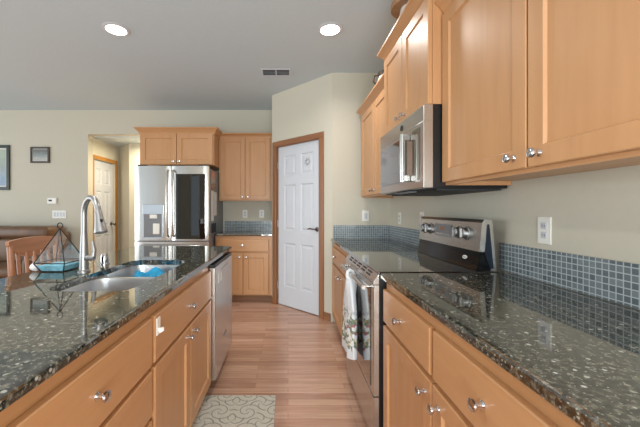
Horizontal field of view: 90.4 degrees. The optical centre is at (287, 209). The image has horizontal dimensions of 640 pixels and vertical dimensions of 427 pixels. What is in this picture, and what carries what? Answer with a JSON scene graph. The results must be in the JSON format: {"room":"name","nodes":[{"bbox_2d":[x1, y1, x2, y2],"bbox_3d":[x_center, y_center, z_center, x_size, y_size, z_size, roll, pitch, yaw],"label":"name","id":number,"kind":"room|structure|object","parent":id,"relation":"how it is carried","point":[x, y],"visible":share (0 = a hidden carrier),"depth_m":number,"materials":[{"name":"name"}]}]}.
{"room":"kitchen","nodes":[
{"label":"kitchen","id":0,"kind":"room"},
{"bbox_2d":[93,138,119,251],"bbox_3d":[-3.130,0.050,5.325,0.120,2.360,0.870,0,0,0],"label":"wall","id":1,"kind":"structure","parent":0,"point":[100,148],"depth_m":5.61,"materials":[{"name":"paint"}]},
{"bbox_2d":[93,154,117,255],"bbox_3d":[-3.079,0.182,5.298,0.113,2.095,0.735,0,0,0],"label":"door","id":2,"kind":"structure","parent":1,"relation":"in","point":[102,172],"depth_m":5.40,"materials":[{"name":"white paint"}]},
{"bbox_2d":[93,136,139,146],"bbox_3d":[-1.950,-1.180,5.745,2.700,0.100,1.710,0,0,0],"label":"ceiling","id":3,"kind":"structure","parent":0,"point":[119,141],"depth_m":5.10,"materials":[{"name":"paint"}]},
{"bbox_2d":[120,144,128,249],"bbox_3d":[-2.895,0.050,5.665,0.608,2.360,0.113,0,0,45],"label":"wall","id":4,"kind":"structure","parent":0,"point":[124,150],"depth_m":5.58,"materials":[{"name":"paint"}]},
{"bbox_2d":[129,143,139,247],"bbox_3d":[-1.710,0.050,5.470,2.020,2.360,0.120,0,0,0],"label":"wall","id":5,"kind":"structure","parent":0,"point":[134,148],"depth_m":5.41,"materials":[{"name":"paint"}]},
{"bbox_2d":[0,110,271,260],"bbox_3d":[-2.741,-0.135,4.830,7.717,2.730,0.120,0,0,0],"label":"wall","id":6,"kind":"structure","parent":0,"point":[68,176],"depth_m":4.77,"materials":[{"name":"paint"}]},
{"bbox_2d":[0,145,9,189],"bbox_3d":[-4.485,-0.632,4.757,0.590,0.676,0.024,0,0,0],"label":"framed picture","id":7,"kind":"object","parent":6,"relation":"attached to","point":[4,149],"visible":1,"depth_m":4.76,"materials":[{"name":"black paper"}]},
{"bbox_2d":[0,149,5,185],"bbox_3d":[-4.485,-0.632,4.759,0.460,0.546,0.001,0,0,0],"label":"print","id":8,"kind":"object","parent":7,"relation":"attached to","point":[2,151],"depth_m":4.76},
{"bbox_2d":[30,147,49,162],"bbox_3d":[-3.733,-0.822,4.757,0.286,0.241,0.024,0,0,0],"label":"framed picture","id":9,"kind":"object","parent":6,"relation":"attached to","point":[37,154],"visible":1,"depth_m":4.76,"materials":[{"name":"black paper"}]},
{"bbox_2d":[33,149,46,160],"bbox_3d":[-3.733,-0.822,4.759,0.218,0.173,0.001,0,0,0],"label":"print","id":10,"kind":"object","parent":9,"relation":"attached to","point":[38,154],"depth_m":4.76},
{"bbox_2d":[47,198,56,203],"bbox_3d":[-3.550,-0.130,4.756,0.134,0.090,0.026,0,0,0],"label":"thermostat","id":11,"kind":"object","parent":6,"relation":"attached to","point":[49,200],"visible":1,"depth_m":4.75,"materials":[{"name":"plastic"}]},
{"bbox_2d":[52,210,65,217],"bbox_3d":[-3.450,0.068,4.765,0.196,0.105,0.008,0,0,0],"label":"light switch","id":12,"kind":"object","parent":6,"relation":"attached to","point":[55,213],"visible":1,"depth_m":4.76,"materials":[{"name":"plastic"}]},
{"bbox_2d":[134,127,221,170],"bbox_3d":[-1.457,-0.826,4.431,1.088,0.488,0.674,0,0,0],"label":"upper cabinet","id":13,"kind":"object","parent":6,"relation":"attached to","point":[159,146],"visible":0.94,"depth_m":4.13,"materials":[{"name":"brown wood"}]},
{"bbox_2d":[243,210,246,217],"bbox_3d":[-0.649,0.065,4.765,0.072,0.118,0.009,0,0,0],"label":"wall outlet","id":14,"kind":"object","parent":6,"relation":"attached to","point":[244,211],"visible":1,"depth_m":4.76,"materials":[{"name":"plastic"}]},
{"bbox_2d":[219,133,271,200],"bbox_3d":[-0.590,-0.593,4.576,0.753,0.944,0.384,0,0,0],"label":"upper cabinet","id":15,"kind":"object","parent":6,"relation":"attached to","point":[245,159],"visible":0.95,"depth_m":4.43,"materials":[{"name":"brown wood"}]},
{"bbox_2d":[225,221,271,229],"bbox_3d":[-0.583,0.245,4.764,0.744,0.142,0.010,0,0,0],"label":"tile backsplash","id":16,"kind":"structure","parent":6,"relation":"attached to","point":[229,225],"depth_m":4.76,"materials":[{"name":"tile"}]},
{"bbox_2d":[259,210,263,217],"bbox_3d":[-0.398,0.065,4.765,0.072,0.118,0.009,0,0,0],"label":"wall outlet","id":17,"kind":"object","parent":6,"relation":"attached to","point":[261,212],"visible":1,"depth_m":4.76,"materials":[{"name":"plastic"}]},
{"bbox_2d":[0,0,396,109],"bbox_3d":[-2.692,-1.550,0.895,7.817,0.100,7.990,0,0,0],"label":"ceiling","id":18,"kind":"structure","parent":0,"point":[55,54],"depth_m":2.94,"materials":[{"name":"paint"}]},
{"bbox_2d":[102,22,129,36],"bbox_3d":[-1.430,-1.494,2.630,0.209,0.010,0.209,0,0,0],"label":"recessed light","id":19,"kind":"object","parent":18,"relation":"in","point":[115,29],"visible":1,"depth_m":2.62,"materials":[{"name":"white paint"}]},
{"bbox_2d":[105,25,126,34],"bbox_3d":[-1.430,-1.496,2.630,0.157,0.005,0.157,0,0,0],"label":"diffuser","id":20,"kind":"object","parent":19,"relation":"attached to","point":[111,29],"depth_m":2.62,"materials":[{"name":"white plastic"}]},
{"bbox_2d":[260,69,290,76],"bbox_3d":[-0.130,-1.495,3.455,0.330,0.008,0.190,0,0,0],"label":"ceiling vent","id":21,"kind":"object","parent":18,"relation":"in","point":[264,72],"visible":1,"depth_m":3.44,"materials":[{"name":"white metal"}]},
{"bbox_2d":[317,22,342,36],"bbox_3d":[0.350,-1.494,2.630,0.209,0.010,0.209,0,0,0],"label":"recessed light","id":22,"kind":"object","parent":18,"relation":"in","point":[329,29],"visible":1,"depth_m":2.62,"materials":[{"name":"white paint"}]},
{"bbox_2d":[321,25,339,34],"bbox_3d":[0.350,-1.496,2.630,0.157,0.005,0.157,0,0,0],"label":"diffuser","id":23,"kind":"object","parent":22,"relation":"attached to","point":[325,29],"depth_m":2.62,"materials":[{"name":"white plastic"}]},
{"bbox_2d":[206,301,367,426],"bbox_3d":[-2.692,1.280,1.750,7.817,0.100,9.700,0,0,0],"label":"floor","id":24,"kind":"structure","parent":0,"point":[296,356],"depth_m":2.46,"materials":[{"name":"laminate"}]},
{"bbox_2d":[5,236,59,276],"bbox_3d":[-1.397,0.699,1.945,0.377,1.063,0.412,0,0,0],"label":"bar stool","id":25,"kind":"object","parent":24,"relation":"on","point":[33,246],"visible":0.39,"depth_m":1.89,"materials":[{"name":"brown wood"}]},
{"bbox_2d":[0,226,74,278],"bbox_3d":[-4.320,0.713,4.260,2.380,0.955,0.920,0,0,0],"label":"sofa","id":26,"kind":"object","parent":24,"relation":"on","point":[7,233],"visible":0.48,"depth_m":4.30,"materials":[{"name":"brown leather"}]},
{"bbox_2d":[0,262,21,277],"bbox_3d":[-3.613,0.770,4.080,0.701,0.120,0.560,0,0,0],"label":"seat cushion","id":27,"kind":"object","parent":26,"relation":"on","point":[3,265],"depth_m":3.82,"materials":[{"name":"brown leather"}]},
{"bbox_2d":[0,238,52,261],"bbox_3d":[-3.613,0.560,4.460,0.701,0.340,0.320,0,0,0],"label":"cushion","id":28,"kind":"object","parent":26,"relation":"on","point":[3,253],"depth_m":4.30,"materials":[{"name":"brown leather"}]},
{"bbox_2d":[0,226,64,237],"bbox_3d":[-3.613,0.315,4.470,0.701,0.160,0.380,0,0,0],"label":"pillow","id":29,"kind":"object","parent":26,"relation":"on","point":[7,231],"depth_m":4.29,"materials":[{"name":"brown leather"}]},
{"bbox_2d":[0,309,151,426],"bbox_3d":[-0.788,0.789,0.791,0.654,0.882,0.742,0,0,0],"label":"base cabinet","id":30,"kind":"object","parent":24,"relation":"on","point":[110,384],"visible":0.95,"depth_m":0.84,"materials":[{"name":"brown wood"}]},
{"bbox_2d":[135,165,222,245],"bbox_3d":[-1.424,0.339,4.255,0.908,1.782,0.950,0,0,0],"label":"refrigerator","id":31,"kind":"object","parent":24,"relation":"on","point":[173,203],"visible":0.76,"depth_m":3.85,"materials":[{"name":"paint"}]},
{"bbox_2d":[211,191,213,220],"bbox_3d":[-0.971,-0.045,4.065,0.004,0.390,0.130,0,0,0],"label":"paper note","id":32,"kind":"object","parent":31,"relation":"attached to","point":[212,192],"visible":1,"depth_m":4.06,"materials":[{"name":"beige paper"}]},
{"bbox_2d":[212,171,214,188],"bbox_3d":[-0.971,-0.380,4.110,0.004,0.220,0.180,0,0,0],"label":"print","id":33,"kind":"object","parent":31,"relation":"attached to","point":[213,173],"visible":1,"depth_m":4.11},
{"bbox_2d":[212,223,215,232],"bbox_3d":[-0.971,0.240,4.140,0.004,0.120,0.240,0,0,0],"label":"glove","id":34,"kind":"object","parent":31,"relation":"hanging from","point":[213,224],"visible":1,"depth_m":4.11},
{"bbox_2d":[214,192,216,215],"bbox_3d":[-0.971,-0.075,4.230,0.004,0.310,0.140,0,0,0],"label":"paper note","id":35,"kind":"object","parent":31,"relation":"attached to","point":[215,193],"visible":1,"depth_m":4.22,"materials":[{"name":"beige paper"}]},
{"bbox_2d":[148,266,210,426],"bbox_3d":[-0.788,0.789,1.604,0.654,0.882,0.880,0,0,0],"label":"base cabinet","id":36,"kind":"object","parent":24,"relation":"on","point":[180,368],"visible":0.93,"depth_m":1.51,"materials":[{"name":"brown wood"}]},
{"bbox_2d":[0,246,231,412],"bbox_3d":[-0.902,0.331,1.350,0.835,0.030,2.800,0,0,0],"label":"countertop","id":37,"kind":"structure","parent":36,"relation":"on","point":[44,328],"depth_m":1.01,"materials":[{"name":"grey stone"}]},
{"bbox_2d":[29,263,40,270],"bbox_3d":[-1.287,0.293,1.611,0.044,0.039,0.041,0,0,-20],"label":"shell","id":38,"kind":"object","parent":37,"relation":"on","point":[32,267],"visible":0.66,"depth_m":1.59,"materials":[{"name":"white"}]},
{"bbox_2d":[33,223,79,271],"bbox_3d":[-1.190,0.192,1.650,0.159,0.248,0.159,0,0,0],"label":"glass terrarium","id":39,"kind":"object","parent":37,"relation":"on","point":[56,266],"visible":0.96,"depth_m":1.61,"materials":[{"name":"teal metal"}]},
{"bbox_2d":[77,195,107,272],"bbox_3d":[-0.952,0.123,1.547,0.251,0.387,0.072,0,0,36],"label":"kitchen faucet","id":40,"kind":"object","parent":37,"relation":"on","point":[100,227],"visible":1,"depth_m":1.58,"materials":[{"name":"silver metal"}]},
{"bbox_2d":[99,253,109,264],"bbox_3d":[-1.062,0.284,1.830,0.053,0.064,0.053,0,0,0],"label":"air gap","id":41,"kind":"object","parent":37,"relation":"on","point":[104,257],"visible":1,"depth_m":1.81,"materials":[{"name":"silver metal"}]},
{"bbox_2d":[62,265,178,290],"bbox_3d":[-0.790,0.444,1.600,0.390,0.192,0.800,0,0,0],"label":"sink","id":42,"kind":"object","parent":37,"relation":"in","point":[122,279],"visible":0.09,"depth_m":1.60,"materials":[{"name":"silver metal"}]},
{"bbox_3d":[-0.835,0.484,1.810,0.216,0.107,0.227,0,0,0],"label":"dish rack","id":43,"kind":"object","parent":42,"relation":"in","visible":0},
{"bbox_2d":[132,267,164,276],"bbox_3d":[-0.775,0.370,1.800,0.170,0.091,0.200,0,0,0],"label":"cloth","id":44,"kind":"object","parent":43,"relation":"on","point":[154,272],"visible":0.51,"depth_m":1.77,"materials":[{"name":"blue fabric"}]},
{"bbox_2d":[156,316,163,335],"bbox_3d":[-0.482,0.441,1.197,0.025,0.066,0.032,0,0,0],"label":"hook","id":45,"kind":"object","parent":36,"relation":"attached to","point":[159,329],"visible":1,"depth_m":1.19,"materials":[{"name":"plastic"}]},
{"bbox_2d":[208,252,231,380],"bbox_3d":[-0.775,0.792,2.355,0.620,0.875,0.602,0,0,0],"label":"dishwasher","id":46,"kind":"object","parent":24,"relation":"on","point":[221,269],"visible":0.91,"depth_m":2.20,"materials":[{"name":"silver metal"}]},
{"bbox_2d":[192,395,275,426],"bbox_3d":[-0.330,1.225,1.680,0.500,0.008,0.800,0,0,0],"label":"kitchen rug","id":47,"kind":"object","parent":24,"relation":"on","point":[215,410],"visible":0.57,"depth_m":1.91,"materials":[{"name":"beige fabric"}]},
{"bbox_2d":[215,236,271,300],"bbox_3d":[-0.584,0.789,4.437,0.742,0.882,0.662,0,0,0],"label":"base cabinet","id":48,"kind":"object","parent":24,"relation":"on","point":[251,255],"visible":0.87,"depth_m":4.14,"materials":[{"name":"brown wood"}]},
{"bbox_2d":[215,231,271,235],"bbox_3d":[-0.584,0.331,4.444,0.742,0.030,0.628,0,0,0],"label":"countertop","id":49,"kind":"structure","parent":48,"relation":"on","point":[223,233],"depth_m":4.16,"materials":[{"name":"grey stone"}]},
{"bbox_2d":[332,244,348,335],"bbox_3d":[0.775,0.789,2.882,0.679,0.882,1.035,0,0,0],"label":"base cabinet","id":50,"kind":"object","parent":24,"relation":"on","point":[339,255],"visible":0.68,"depth_m":2.99,"materials":[{"name":"brown wood"}]},
{"bbox_2d":[331,239,417,253],"bbox_3d":[0.786,0.331,2.905,0.637,0.030,1.096,0,0,0],"label":"countertop","id":51,"kind":"structure","parent":50,"relation":"on","point":[348,245],"depth_m":2.77,"materials":[{"name":"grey stone"}]},
{"bbox_2d":[340,216,497,426],"bbox_3d":[0.736,0.640,1.968,0.709,1.179,0.762,0,0,0],"label":"range","id":52,"kind":"object","parent":24,"relation":"on","point":[446,244],"visible":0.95,"depth_m":1.73,"materials":[{"name":"silver metal"}]},
{"bbox_2d":[342,269,356,359],"bbox_3d":[0.387,0.631,1.985,0.077,0.519,0.279,0,0,0],"label":"hand towel","id":53,"kind":"object","parent":52,"relation":"hanging from","point":[349,322],"visible":0.98,"depth_m":1.90,"materials":[{"name":"white fabric"}]},
{"bbox_2d":[349,252,487,273],"bbox_3d":[0.730,0.320,1.968,0.555,0.013,0.762,0,0,0],"label":"cooktop","id":54,"kind":"object","parent":52,"relation":"in","point":[372,262],"depth_m":1.83,"materials":[{"name":"black glass"}]},
{"bbox_2d":[383,283,580,426],"bbox_3d":[0.775,0.789,1.025,0.679,0.882,1.090,0,0,0],"label":"base cabinet","id":55,"kind":"object","parent":24,"relation":"on","point":[433,377],"visible":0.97,"depth_m":0.98,"materials":[{"name":"brown wood"}]},
{"bbox_2d":[381,273,639,426],"bbox_3d":[0.783,0.331,0.709,0.643,0.030,1.738,0,0,0],"label":"countertop","id":56,"kind":"structure","parent":55,"relation":"on","point":[580,353],"depth_m":0.81,"materials":[{"name":"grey stone"}]},
{"bbox_2d":[272,73,331,320],"bbox_3d":[0.175,-0.135,3.851,0.983,2.730,0.110,0,0,45],"label":"wall","id":57,"kind":"structure","parent":0,"point":[306,108],"depth_m":3.62,"materials":[{"name":"paint"}]},
{"bbox_2d":[272,131,323,318],"bbox_3d":[0.129,0.177,3.867,0.844,2.105,0.134,0,0,45],"label":"door","id":58,"kind":"structure","parent":57,"relation":"in","point":[297,187],"depth_m":3.86,"materials":[{"name":"white paint"}]},
{"bbox_2d":[271,297,330,320],"bbox_3d":[0.124,1.188,3.815,0.963,0.085,0.014,0,0,45],"label":"baseboard","id":59,"kind":"structure","parent":57,"relation":"attached to","point":[326,316],"depth_m":3.50,"materials":[{"name":"brown wood"}]},
{"bbox_2d":[332,73,389,321],"bbox_3d":[0.800,-0.135,3.518,0.633,2.730,0.105,0,0,0],"label":"wall","id":60,"kind":"structure","parent":0,"point":[349,90],"depth_m":3.46,"materials":[{"name":"paint"}]},
{"bbox_2d":[333,225,388,237],"bbox_3d":[0.800,0.245,3.460,0.612,0.142,0.010,0,0,0],"label":"tile backsplash","id":61,"kind":"structure","parent":60,"relation":"attached to","point":[339,231],"depth_m":3.46,"materials":[{"name":"tile"}]},
{"bbox_2d":[362,211,368,220],"bbox_3d":[0.851,0.070,3.460,0.072,0.118,0.008,0,0,0],"label":"light switch","id":62,"kind":"object","parent":60,"relation":"attached to","point":[365,214],"visible":1,"depth_m":3.46,"materials":[{"name":"plastic"}]},
{"bbox_2d":[390,165,639,310],"bbox_3d":[1.177,-0.135,0.895,0.120,2.730,7.990,0,0,0],"label":"wall","id":63,"kind":"structure","parent":0,"point":[596,213],"depth_m":1.29,"materials":[{"name":"paint"}]},
{"bbox_2d":[356,73,393,197],"bbox_3d":[0.927,-0.588,2.885,0.376,0.934,1.053,0,0,0],"label":"upper cabinet","id":64,"kind":"object","parent":63,"relation":"attached to","point":[371,110],"visible":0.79,"depth_m":2.89,"materials":[{"name":"brown wood"}]},
{"bbox_2d":[372,69,383,84],"bbox_3d":[0.827,-1.097,2.726,0.156,0.180,0.135,0,0,37],"label":"ceramic pitcher","id":65,"kind":"object","parent":64,"relation":"on","point":[380,73],"visible":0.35,"depth_m":2.71,"materials":[{"name":"white ceramic"}]},
{"bbox_2d":[398,212,400,223],"bbox_3d":[1.112,0.088,3.150,0.009,0.118,0.072,0,0,0],"label":"wall outlet","id":66,"kind":"object","parent":63,"relation":"attached to","point":[399,213],"visible":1,"depth_m":3.15,"materials":[{"name":"plastic"}]},
{"bbox_2d":[389,225,419,245],"bbox_3d":[1.112,0.245,2.892,0.010,0.142,1.124,0,0,0],"label":"tile backsplash","id":67,"kind":"structure","parent":63,"relation":"attached to","point":[406,235],"depth_m":2.98,"materials":[{"name":"tile"}]},
{"bbox_2d":[377,0,443,134],"bbox_3d":[0.896,-0.855,1.976,0.438,0.640,0.864,0,0,0],"label":"upper cabinet","id":68,"kind":"object","parent":63,"relation":"attached to","point":[411,52],"visible":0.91,"depth_m":1.82,"materials":[{"name":"brown wood"}]},
{"bbox_2d":[391,0,407,18],"bbox_3d":[0.850,-1.292,2.170,0.276,0.330,0.276,0,0,0],"label":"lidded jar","id":69,"kind":"object","parent":68,"relation":"on","point":[397,6],"visible":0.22,"depth_m":2.16,"materials":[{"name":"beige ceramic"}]},
{"bbox_2d":[381,104,506,195],"bbox_3d":[0.870,-0.316,1.975,0.481,0.435,0.748,0,0,0],"label":"microwave","id":70,"kind":"object","parent":68,"relation":"attached to","point":[411,152],"visible":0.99,"depth_m":1.70,"materials":[{"name":"silver metal"}]},
{"bbox_2d":[434,0,639,184],"bbox_3d":[0.927,-0.588,1.022,0.376,0.934,1.145,0,0,0],"label":"upper cabinet","id":71,"kind":"object","parent":63,"relation":"attached to","point":[531,89],"visible":1,"depth_m":1.00,"materials":[{"name":"brown wood"}]},
{"bbox_2d":[538,217,551,244],"bbox_3d":[1.112,0.091,1.372,0.009,0.118,0.072,0,0,0],"label":"wall outlet","id":72,"kind":"object","parent":63,"relation":"attached to","point":[544,223],"visible":1,"depth_m":1.36,"materials":[{"name":"plastic"}]},
{"bbox_2d":[541,223,546,228],"bbox_3d":[1.110,0.071,1.372,0.003,0.028,0.030,0,0,0],"label":"socket","id":73,"kind":"object","parent":72,"relation":"attached to","point":[543,225],"depth_m":1.37,"materials":[{"name":"white paint"}]},
{"bbox_2d":[541,232,546,238],"bbox_3d":[1.110,0.111,1.372,0.003,0.028,0.030,0,0,0],"label":"socket","id":74,"kind":"object","parent":72,"relation":"attached to","point":[543,234],"depth_m":1.37,"materials":[{"name":"white paint"}]},
{"bbox_2d":[499,243,639,309],"bbox_3d":[1.112,0.245,0.748,0.010,0.142,1.815,0,0,0],"label":"tile backsplash","id":75,"kind":"structure","parent":63,"relation":"attached to","point":[614,281],"depth_m":1.21,"materials":[{"name":"tile"}]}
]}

